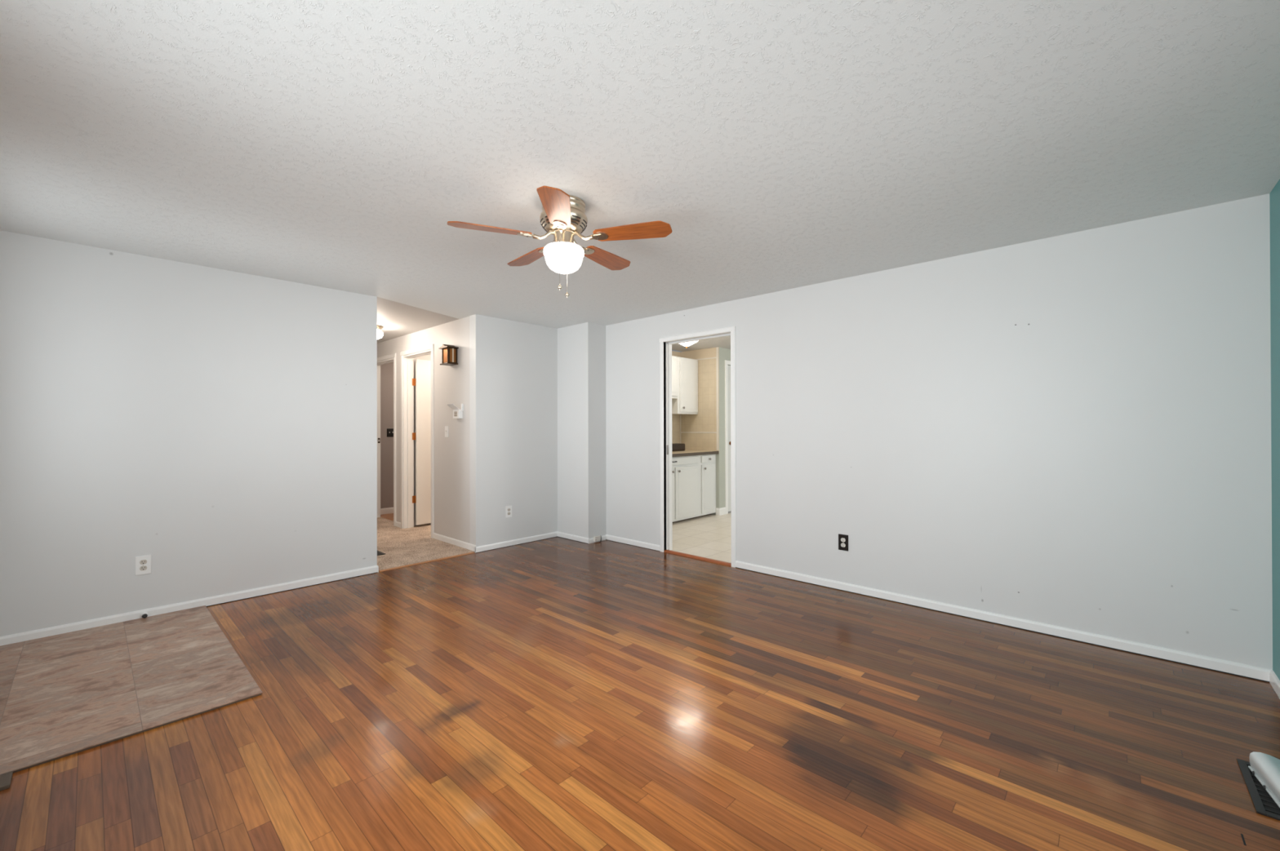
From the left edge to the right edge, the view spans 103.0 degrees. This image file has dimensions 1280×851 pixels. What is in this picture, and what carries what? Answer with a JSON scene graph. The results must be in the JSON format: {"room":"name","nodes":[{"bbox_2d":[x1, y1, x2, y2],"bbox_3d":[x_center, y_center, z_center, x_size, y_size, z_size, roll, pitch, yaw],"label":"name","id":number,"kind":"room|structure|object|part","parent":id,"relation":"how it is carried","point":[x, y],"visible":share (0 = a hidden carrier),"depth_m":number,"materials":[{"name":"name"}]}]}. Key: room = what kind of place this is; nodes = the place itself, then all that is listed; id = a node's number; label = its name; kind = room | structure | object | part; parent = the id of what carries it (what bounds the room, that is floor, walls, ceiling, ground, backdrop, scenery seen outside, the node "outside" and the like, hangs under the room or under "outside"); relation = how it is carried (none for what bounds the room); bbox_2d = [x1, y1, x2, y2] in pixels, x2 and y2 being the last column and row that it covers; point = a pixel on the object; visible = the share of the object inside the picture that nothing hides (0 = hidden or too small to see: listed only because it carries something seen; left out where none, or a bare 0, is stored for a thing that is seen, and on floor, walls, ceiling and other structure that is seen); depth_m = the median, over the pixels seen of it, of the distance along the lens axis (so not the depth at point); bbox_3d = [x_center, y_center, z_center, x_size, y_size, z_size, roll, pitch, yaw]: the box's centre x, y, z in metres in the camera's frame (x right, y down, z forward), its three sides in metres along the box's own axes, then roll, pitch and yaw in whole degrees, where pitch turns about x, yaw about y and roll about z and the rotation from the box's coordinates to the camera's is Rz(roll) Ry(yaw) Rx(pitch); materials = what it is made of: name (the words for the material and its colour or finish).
{"room":"empty living room","nodes":[
{"label":"empty living room","id":0,"kind":"room"},
{"bbox_2d":[0,230,557,636],"bbox_3d":[-2.347,0.078,4.460,0.120,2.400,4.508,0,0,43],"label":"wall","id":1,"kind":"structure","parent":0,"point":[217,426],"depth_m":3.56,"materials":[{"name":"grey paint"}]},
{"bbox_2d":[135,555,151,575],"bbox_3d":[-3.274,0.920,3.356,0.009,0.122,0.076,0,0,43],"label":"wall outlet","id":2,"kind":"object","parent":1,"relation":"attached to","point":[143,563],"visible":1,"depth_m":3.35,"materials":[{"name":"white plastic"}]},
{"bbox_2d":[139,565,146,570],"bbox_3d":[-3.272,0.940,3.355,0.003,0.029,0.035,0,0,43],"label":"receptacle","id":3,"kind":"object","parent":2,"relation":"attached to","point":[141,567],"depth_m":3.35,"materials":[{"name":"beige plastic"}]},
{"bbox_2d":[139,560,146,564],"bbox_3d":[-3.272,0.900,3.355,0.003,0.029,0.035,0,0,43],"label":"receptacle","id":4,"kind":"object","parent":2,"relation":"attached to","point":[141,562],"depth_m":3.35,"materials":[{"name":"beige plastic"}]},
{"bbox_2d":[0,565,377,646],"bbox_3d":[-3.013,1.246,3.634,0.012,0.062,2.154,0,0,43],"label":"baseboard","id":5,"kind":"structure","parent":1,"relation":"attached to","point":[56,630],"depth_m":3.49,"materials":[{"name":"white wood"}]},
{"bbox_2d":[140,612,147,618],"bbox_3d":[-3.247,1.246,3.337,0.048,0.036,0.036,0,0,43],"label":"door stop","id":6,"kind":"object","parent":5,"relation":"attached to","point":[144,615],"visible":1,"depth_m":3.33,"materials":[{"name":"rubber"}]},
{"bbox_2d":[505,506,511,518],"bbox_3d":[-1.390,0.913,5.396,0.009,0.122,0.076,0,0,43],"label":"wall outlet","id":7,"kind":"object","parent":1,"relation":"attached to","point":[508,508],"visible":1,"depth_m":5.39,"materials":[{"name":"white plastic"}]},
{"bbox_2d":[475,531,557,553],"bbox_3d":[-1.299,1.250,5.490,0.012,0.058,1.040,0,0,43],"label":"baseboard","id":8,"kind":"structure","parent":1,"relation":"attached to","point":[489,547],"depth_m":5.45,"materials":[{"name":"white wood"}]},
{"bbox_2d":[380,362,393,508],"bbox_3d":[-3.263,0.092,7.889,0.120,2.400,1.637,0,0,43],"label":"wall","id":9,"kind":"structure","parent":0,"point":[386,370],"depth_m":7.37,"materials":[{"name":"beige paint"}]},
{"bbox_2d":[380,507,393,515],"bbox_3d":[-3.212,1.236,7.840,0.012,0.085,1.637,0,0,43],"label":"baseboard","id":10,"kind":"structure","parent":9,"relation":"attached to","point":[388,510],"depth_m":7.35,"materials":[{"name":"white paint"}]},
{"bbox_2d":[386,428,393,436],"bbox_3d":[-3.619,0.105,7.405,0.014,0.120,0.118,0,0,43],"label":"light switch","id":11,"kind":"object","parent":9,"relation":"attached to","point":[389,431],"visible":0.88,"depth_m":7.40,"materials":[{"name":"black plastic"}]},
{"bbox_2d":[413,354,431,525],"bbox_3d":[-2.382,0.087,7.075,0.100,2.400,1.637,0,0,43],"label":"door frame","id":12,"kind":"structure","parent":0,"point":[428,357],"depth_m":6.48,"materials":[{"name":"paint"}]},
{"bbox_2d":[377,316,470,543],"bbox_3d":[-3.091,0.087,6.535,3.790,2.399,0.120,0,0,43],"label":"wall","id":13,"kind":"structure","parent":0,"point":[451,383],"depth_m":5.52,"materials":[{"name":"paint"}]},
{"bbox_2d":[377,358,393,517],"bbox_3d":[-3.381,0.207,6.802,0.800,2.138,0.122,0,0,43],"label":"trim","id":14,"kind":"structure","parent":13,"relation":"attached to","point":[388,361],"depth_m":7.09,"materials":[{"name":"white paint"}]},
{"bbox_2d":[377,353,395,526],"bbox_3d":[-3.427,0.180,6.753,0.910,2.193,0.014,0,0,43],"label":"trim","id":15,"kind":"structure","parent":13,"relation":"attached to","point":[393,355],"depth_m":6.45,"materials":[{"name":"white paint"}]},
{"bbox_2d":[395,521,400,528],"bbox_3d":[-3.030,1.243,6.388,0.160,0.062,0.010,0,0,43],"label":"baseboard","id":16,"kind":"structure","parent":13,"relation":"attached to","point":[397,524],"depth_m":6.38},
{"bbox_2d":[400,343,434,538],"bbox_3d":[-2.606,0.203,6.086,0.770,2.138,0.122,0,0,43],"label":"trim","id":17,"kind":"structure","parent":13,"relation":"attached to","point":[408,360],"depth_m":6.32,"materials":[{"name":"white paint"}]},
{"bbox_2d":[412,359,431,524],"bbox_3d":[-2.569,0.208,6.640,0.037,2.075,0.780,0,0,43],"label":"door","id":18,"kind":"structure","parent":13,"relation":"in","point":[422,382],"depth_m":6.43,"materials":[{"name":"white paint"}]},
{"bbox_2d":[444,426,448,437],"bbox_3d":[-2.105,0.067,5.532,0.072,0.120,0.014,0,0,43],"label":"light switch","id":19,"kind":"object","parent":13,"relation":"attached to","point":[446,427],"visible":1,"depth_m":5.53,"materials":[{"name":"white plastic"}]},
{"bbox_2d":[438,344,458,365],"bbox_3d":[-2.023,-0.748,5.382,0.192,0.211,0.125,0,0,43],"label":"door chime","id":20,"kind":"object","parent":13,"relation":"attached to","point":[449,357],"visible":1,"depth_m":5.35,"materials":[{"name":"brown wood"}]},
{"bbox_3d":[-2.046,-0.736,5.358,0.104,0.143,0.003,0,0,43],"label":"panel","id":21,"kind":"part","parent":20,"relation":"part of","materials":[{"name":"gold metal"}]},
{"bbox_3d":[-2.004,-0.735,5.318,0.018,0.160,0.018,0,0,43],"label":"corner post","id":22,"kind":"part","parent":20,"relation":"part of","materials":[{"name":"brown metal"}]},
{"bbox_3d":[-1.964,-0.735,5.341,0.003,0.140,0.065,0,0,43],"label":"panel","id":23,"kind":"part","parent":20,"relation":"part of","materials":[{"name":"brown wood"}]},
{"bbox_2d":[433,533,476,551],"bbox_3d":[-1.985,1.238,5.423,0.925,0.062,0.010,0,0,43],"label":"baseboard","id":24,"kind":"structure","parent":13,"relation":"attached to","point":[439,537],"depth_m":5.39,"materials":[{"name":"white wood"}]},
{"bbox_2d":[446,404,463,418],"bbox_3d":[-1.928,-0.149,5.303,0.157,0.151,0.112,0,0,43],"label":"thermostat","id":25,"kind":"object","parent":13,"relation":"attached to","point":[457,413],"visible":1,"depth_m":5.29,"materials":[{"name":"white plastic"}]},
{"bbox_2d":[377,511,731,570],"bbox_3d":[0.338,1.298,6.549,8.800,0.064,6.917,0,0,43],"label":"floor","id":26,"kind":"structure","parent":0,"point":[401,547],"depth_m":5.54,"materials":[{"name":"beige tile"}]},
{"bbox_2d":[377,550,385,555],"bbox_3d":[-2.675,1.265,5.055,0.310,0.008,0.170,0,0,43],"label":"floor vent","id":27,"kind":"object","parent":26,"relation":"in","point":[379,553],"visible":0.17,"depth_m":5.01,"materials":[{"name":"metal"}]},
{"bbox_2d":[671,455,699,523],"bbox_3d":[0.215,0.843,6.780,0.684,0.875,1.155,0,0,43],"label":"base cabinet","id":28,"kind":"object","parent":26,"relation":"on","point":[685,469],"visible":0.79,"depth_m":6.74,"materials":[{"name":"white paint"}]},
{"bbox_3d":[0.270,0.879,6.389,0.019,0.670,0.515,0,0,43],"label":"door","id":29,"kind":"part","parent":28,"relation":"part of","materials":[{"name":"white paint"}]},
{"bbox_3d":[0.441,0.467,6.579,0.016,0.095,1.025,0,0,43],"label":"drawer","id":30,"kind":"part","parent":28,"relation":"part of","materials":[{"name":"white paint"}]},
{"bbox_3d":[0.627,0.880,6.777,0.019,0.670,0.500,0,0,43],"label":"door","id":31,"kind":"part","parent":28,"relation":"part of","materials":[{"name":"white paint"}]},
{"bbox_2d":[671,449,719,457],"bbox_3d":[0.347,0.384,6.925,0.691,0.041,1.546,0,0,43],"label":"countertop","id":32,"kind":"structure","parent":28,"relation":"on","point":[684,453],"depth_m":6.91,"materials":[{"name":"beige laminate"}]},
{"bbox_2d":[671,443,684,451],"bbox_3d":[0.332,0.314,7.166,0.182,0.105,0.780,0,0,43],"label":"box","id":33,"kind":"object","parent":32,"relation":"on","point":[675,446],"visible":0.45,"depth_m":7.27,"materials":[{"name":"brown ceramic"}]},
{"bbox_2d":[695,454,715,518],"bbox_3d":[0.740,0.844,7.349,0.684,0.875,0.392,0,0,43],"label":"base cabinet","id":34,"kind":"object","parent":26,"relation":"on","point":[707,462],"visible":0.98,"depth_m":7.11,"materials":[{"name":"white paint"}]},
{"bbox_3d":[0.956,0.468,7.137,0.016,0.095,0.315,0,0,43],"label":"drawer","id":35,"kind":"part","parent":34,"relation":"part of","materials":[{"name":"white paint"}]},
{"bbox_3d":[0.958,0.880,7.135,0.019,0.670,0.315,0,0,43],"label":"door","id":36,"kind":"part","parent":34,"relation":"part of","materials":[{"name":"white paint"}]},
{"bbox_2d":[557,322,606,538],"bbox_3d":[-0.667,0.079,5.796,0.534,2.400,0.265,0,0,43],"label":"wall column","id":37,"kind":"structure","parent":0,"point":[581,348],"depth_m":5.65,"materials":[{"name":"grey paint"}]},
{"bbox_2d":[557,532,589,543],"bbox_3d":[-0.750,1.250,5.682,0.534,0.058,0.012,0,0,43],"label":"baseboard","id":38,"kind":"structure","parent":37,"relation":"attached to","point":[562,535],"depth_m":5.67,"materials":[{"name":"white wood"}]},
{"bbox_2d":[589,535,606,543],"bbox_3d":[-0.468,1.253,5.603,0.012,0.050,0.253,0,0,43],"label":"baseboard","id":39,"kind":"structure","parent":37,"relation":"attached to","point":[604,537],"depth_m":5.57,"materials":[{"name":"white wood"}]},
{"bbox_2d":[594,535,601,542],"bbox_3d":[-0.455,1.245,5.579,0.046,0.066,0.101,0,0,43],"label":"phone jack","id":40,"kind":"object","parent":39,"relation":"attached to","point":[598,538],"visible":1,"depth_m":5.57,"materials":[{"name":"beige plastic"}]},
{"bbox_2d":[0,0,1279,351],"bbox_3d":[-0.217,-1.172,5.668,9.400,0.100,9.170,0,0,43],"label":"ceiling","id":41,"kind":"structure","parent":0,"point":[780,144],"depth_m":1.98,"materials":[{"name":"white paint"}]},
{"bbox_2d":[377,324,383,339],"bbox_3d":[-2.971,-1.042,5.706,0.180,0.148,0.180,0,0,43],"label":"ceiling light","id":42,"kind":"object","parent":41,"relation":"attached to","point":[380,334],"visible":0.23,"depth_m":5.68,"materials":[{"name":"white glass"}]},
{"bbox_3d":[-2.971,-1.020,5.706,0.170,0.104,0.170,0,0,43],"label":"glass globe","id":43,"kind":"part","parent":42,"relation":"part of","materials":[{"name":"white glass"}]},
{"bbox_2d":[447,186,671,297],"bbox_3d":[-0.394,-0.895,2.626,1.056,0.476,1.063,0,0,43],"label":"ceiling fan","id":44,"kind":"object","parent":41,"relation":"hanging from","point":[562,216],"visible":1,"depth_m":2.52,"materials":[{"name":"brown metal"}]},
{"bbox_3d":[-0.724,-0.951,2.462,0.390,0.006,0.138,0,11,-22],"label":"blade","id":45,"kind":"part","parent":44,"relation":"part of","materials":[{"name":"brown wood"}]},
{"bbox_3d":[-0.619,-0.949,2.873,0.138,0.006,0.390,-14,9,-39],"label":"blade","id":46,"kind":"part","parent":44,"relation":"part of","materials":[{"name":"brown wood"}]},
{"bbox_3d":[-0.365,-0.952,2.235,0.138,0.006,0.390,11,-1,-4],"label":"blade","id":47,"kind":"part","parent":44,"relation":"part of","materials":[{"name":"brown wood"}]},
{"bbox_3d":[-0.396,-0.818,2.514,0.002,0.262,0.063,0,0,-8],"label":"pull chain","id":48,"kind":"part","parent":44,"relation":"part of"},
{"bbox_3d":[-0.388,-0.843,2.595,0.207,0.137,0.207,0,0,43],"label":"glass globe","id":49,"kind":"part","parent":44,"relation":"part of","materials":[{"name":"white glass"}]},
{"bbox_3d":[-0.195,-0.950,2.900,0.138,0.006,0.390,-13,-7,32],"label":"blade","id":50,"kind":"part","parent":44,"relation":"part of","materials":[{"name":"brown wood"}]},
{"bbox_3d":[-0.038,-0.952,2.506,0.390,0.006,0.138,0,-11,14],"label":"blade","id":51,"kind":"part","parent":44,"relation":"part of","materials":[{"name":"brown wood"}]},
{"bbox_2d":[680,341,697,348],"bbox_3d":[0.581,-1.039,6.353,0.380,0.165,0.380,0,0,43],"label":"ceiling light","id":52,"kind":"object","parent":41,"relation":"attached to","point":[688,344],"visible":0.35,"depth_m":6.31,"materials":[{"name":"white glass"}]},
{"bbox_2d":[0,537,1279,850],"bbox_3d":[-0.324,1.267,2.671,5.270,0.001,4.388,0,0,43],"label":"floor","id":53,"kind":"structure","parent":0,"point":[548,695],"depth_m":2.09,"materials":[{"name":"brown wood"}]},
{"bbox_2d":[0,771,13,791],"bbox_3d":[-2.330,1.261,1.718,0.105,0.014,0.265,0,0,43],"label":"strip","id":54,"kind":"object","parent":53,"relation":"on","point":[6,779],"visible":1,"depth_m":1.80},
{"bbox_2d":[0,605,262,775],"bbox_3d":[-2.755,1.266,2.624,1.736,0.012,0.996,0,0,43],"label":"floor panel","id":55,"kind":"object","parent":53,"relation":"on","point":[64,695],"visible":1,"depth_m":2.48,"materials":[{"name":"tile"}]},
{"bbox_2d":[378,551,474,572],"bbox_3d":[-1.974,1.273,4.779,0.022,0.010,0.900,0,0,43],"label":"threshold","id":56,"kind":"object","parent":53,"relation":"on","point":[410,565],"visible":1,"depth_m":4.74,"materials":[{"name":"brown wood"}]},
{"bbox_2d":[1240,834,1246,845],"bbox_3d":[1.834,1.259,1.548,0.004,0.002,0.058,0,0,43],"label":"trim","id":57,"kind":"structure","parent":53,"relation":"on","point":[1242,835],"depth_m":1.54,"materials":[{"name":"brown wood"}]},
{"bbox_2d":[1236,751,1279,820],"bbox_3d":[2.189,1.219,1.724,0.178,0.079,0.358,0,0,43],"label":"floor vent","id":58,"kind":"object","parent":53,"relation":"in","point":[1261,775],"visible":1,"depth_m":1.75,"materials":[{"name":"metal"}]},
{"bbox_2d":[671,351,679,356],"bbox_3d":[-0.117,0.082,7.021,0.100,2.400,2.042,0,0,43],"label":"wall","id":59,"kind":"structure","parent":0,"point":[674,353],"depth_m":7.66,"materials":[{"name":"beige paint"}]},
{"bbox_2d":[671,355,677,399],"bbox_3d":[0.156,-0.673,6.979,0.345,0.590,0.764,0,0,43],"label":"upper cabinet","id":60,"kind":"object","parent":59,"relation":"attached to","point":[674,359],"visible":0.22,"depth_m":7.08,"materials":[{"name":"white paint"}]},
{"bbox_2d":[671,356,697,414],"bbox_3d":[0.587,-0.566,7.426,0.372,0.803,0.476,0,0,43],"label":"upper cabinet","id":61,"kind":"object","parent":59,"relation":"attached to","point":[686,402],"visible":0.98,"depth_m":7.29,"materials":[{"name":"white paint"}]},
{"bbox_3d":[0.706,-0.568,7.335,0.019,0.750,0.423,0,0,43],"label":"door","id":62,"kind":"part","parent":61,"relation":"part of","materials":[{"name":"white paint"}]},
{"bbox_2d":[671,358,718,451],"bbox_3d":[0.174,-0.299,6.753,0.694,1.360,2.042,0,0,43],"label":"tile","id":63,"kind":"structure","parent":59,"relation":"attached to","point":[705,420],"depth_m":7.44,"materials":[{"name":"beige tile"}]},
{"bbox_2d":[680,347,719,515],"bbox_3d":[0.850,0.082,7.553,0.799,2.400,0.050,0,0,43],"label":"wall","id":64,"kind":"structure","parent":0,"point":[707,353],"depth_m":7.32,"materials":[{"name":"beige paint"}]},
{"bbox_2d":[680,346,718,450],"bbox_3d":[0.862,-0.381,7.489,0.690,1.475,0.012,0,0,43],"label":"trim","id":65,"kind":"structure","parent":64,"relation":"attached to","point":[717,348],"depth_m":7.27,"materials":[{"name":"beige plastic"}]},
{"bbox_2d":[715,507,719,515],"bbox_3d":[1.111,1.230,7.268,0.060,0.100,0.012,0,0,43],"label":"baseboard","id":66,"kind":"structure","parent":64,"relation":"attached to","point":[717,510],"depth_m":7.26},
{"bbox_2d":[720,507,725,515],"bbox_3d":[1.185,1.230,7.308,0.014,0.100,0.156,0,0,43],"label":"baseboard","id":67,"kind":"structure","parent":64,"relation":"attached to","point":[722,510],"depth_m":7.30,"materials":[{"name":"white wood"}]},
{"bbox_2d":[724,360,730,514],"bbox_3d":[1.533,0.167,7.691,0.014,2.228,0.876,0,0,43],"label":"door frame","id":68,"kind":"structure","parent":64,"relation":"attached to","point":[726,362],"depth_m":7.38,"materials":[{"name":"white wood"}]},
{"bbox_2d":[718,346,730,508],"bbox_3d":[1.905,0.082,8.178,0.100,2.400,2.399,0,0,43],"label":"wall","id":69,"kind":"structure","parent":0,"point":[724,353],"depth_m":7.32,"materials":[{"name":"grey paint"}]},
{"bbox_2d":[727,365,731,511],"bbox_3d":[1.533,0.189,7.690,0.106,2.144,0.748,0,0,43],"label":"door","id":70,"kind":"structure","parent":69,"relation":"attached to","point":[728,366],"depth_m":7.48,"materials":[{"name":"white paint"}]},
{"bbox_2d":[605,194,1272,670],"bbox_3d":[1.183,0.070,4.309,5.510,2.400,0.060,0,0,43],"label":"wall","id":71,"kind":"structure","parent":0,"point":[1073,431],"depth_m":3.16,"materials":[{"name":"grey paint"}]},
{"bbox_2d":[605,534,660,551],"bbox_3d":[-0.089,1.248,5.433,0.799,0.058,0.012,0,0,43],"label":"baseboard","id":72,"kind":"structure","parent":71,"relation":"attached to","point":[651,546],"depth_m":5.40,"materials":[{"name":"white wood"}]},
{"bbox_2d":[666,389,668,549],"bbox_3d":[0.267,0.212,5.191,0.038,2.102,0.031,0,0,43],"label":"door","id":73,"kind":"structure","parent":71,"relation":"in","point":[668,389],"depth_m":5.19,"materials":[{"name":"white paint"}]},
{"bbox_2d":[663,332,730,550],"bbox_3d":[0.573,0.204,4.914,0.833,2.138,0.122,0,0,43],"label":"trim","id":74,"kind":"structure","parent":71,"relation":"attached to","point":[728,334],"depth_m":5.20,"materials":[{"name":"white wood"}]},
{"bbox_2d":[658,325,736,568],"bbox_3d":[0.529,0.191,4.862,0.891,2.165,0.014,0,0,43],"label":"trim","id":75,"kind":"structure","parent":71,"relation":"attached to","point":[731,329],"depth_m":4.59,"materials":[{"name":"white wood"}]},
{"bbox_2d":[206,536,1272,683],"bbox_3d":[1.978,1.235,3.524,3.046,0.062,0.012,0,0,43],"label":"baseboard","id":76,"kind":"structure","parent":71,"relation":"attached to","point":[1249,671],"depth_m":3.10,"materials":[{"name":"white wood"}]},
{"bbox_2d":[838,533,848,551],"bbox_3d":[1.562,0.899,3.911,0.076,0.122,0.009,0,0,43],"label":"wall outlet","id":77,"kind":"object","parent":71,"relation":"attached to","point":[842,539],"visible":1,"depth_m":3.91,"materials":[{"name":"black plastic"}]},
{"bbox_2d":[1269,179,1279,680],"bbox_3d":[1.613,0.057,0.803,0.120,2.400,4.508,0,0,43],"label":"wall","id":78,"kind":"structure","parent":0,"point":[1274,196],"depth_m":2.43,"materials":[{"name":"teal paint"}]},
{"bbox_2d":[1269,671,1279,698],"bbox_3d":[1.603,1.226,0.883,0.012,0.062,4.376,0,0,43],"label":"baseboard","id":79,"kind":"structure","parent":78,"relation":"attached to","point":[1274,682],"depth_m":2.42,"materials":[{"name":"white wood"}]},
{"bbox_3d":[-0.337,1.303,2.520,5.485,0.048,4.748,0,0,43],"label":"floor","id":80,"kind":"structure","parent":0,"visible":0},
{"bbox_2d":[664,549,731,566],"bbox_3d":[0.555,1.264,4.887,0.793,0.019,0.062,0,0,43],"label":"threshold","id":81,"kind":"object","parent":80,"relation":"on","point":[725,563],"visible":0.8,"depth_m":4.86,"materials":[{"name":"brown wood"}]},
{"bbox_3d":[1.080,0.071,4.485,5.100,2.400,0.060,0,0,43],"label":"wall","id":82,"kind":"structure","parent":0,"visible":0},
{"bbox_2d":[671,497,672,550],"bbox_3d":[0.619,0.184,4.963,0.913,2.178,0.016,0,0,43],"label":"trim","id":83,"kind":"structure","parent":82,"relation":"attached to","point":[672,497],"depth_m":5.23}
]}

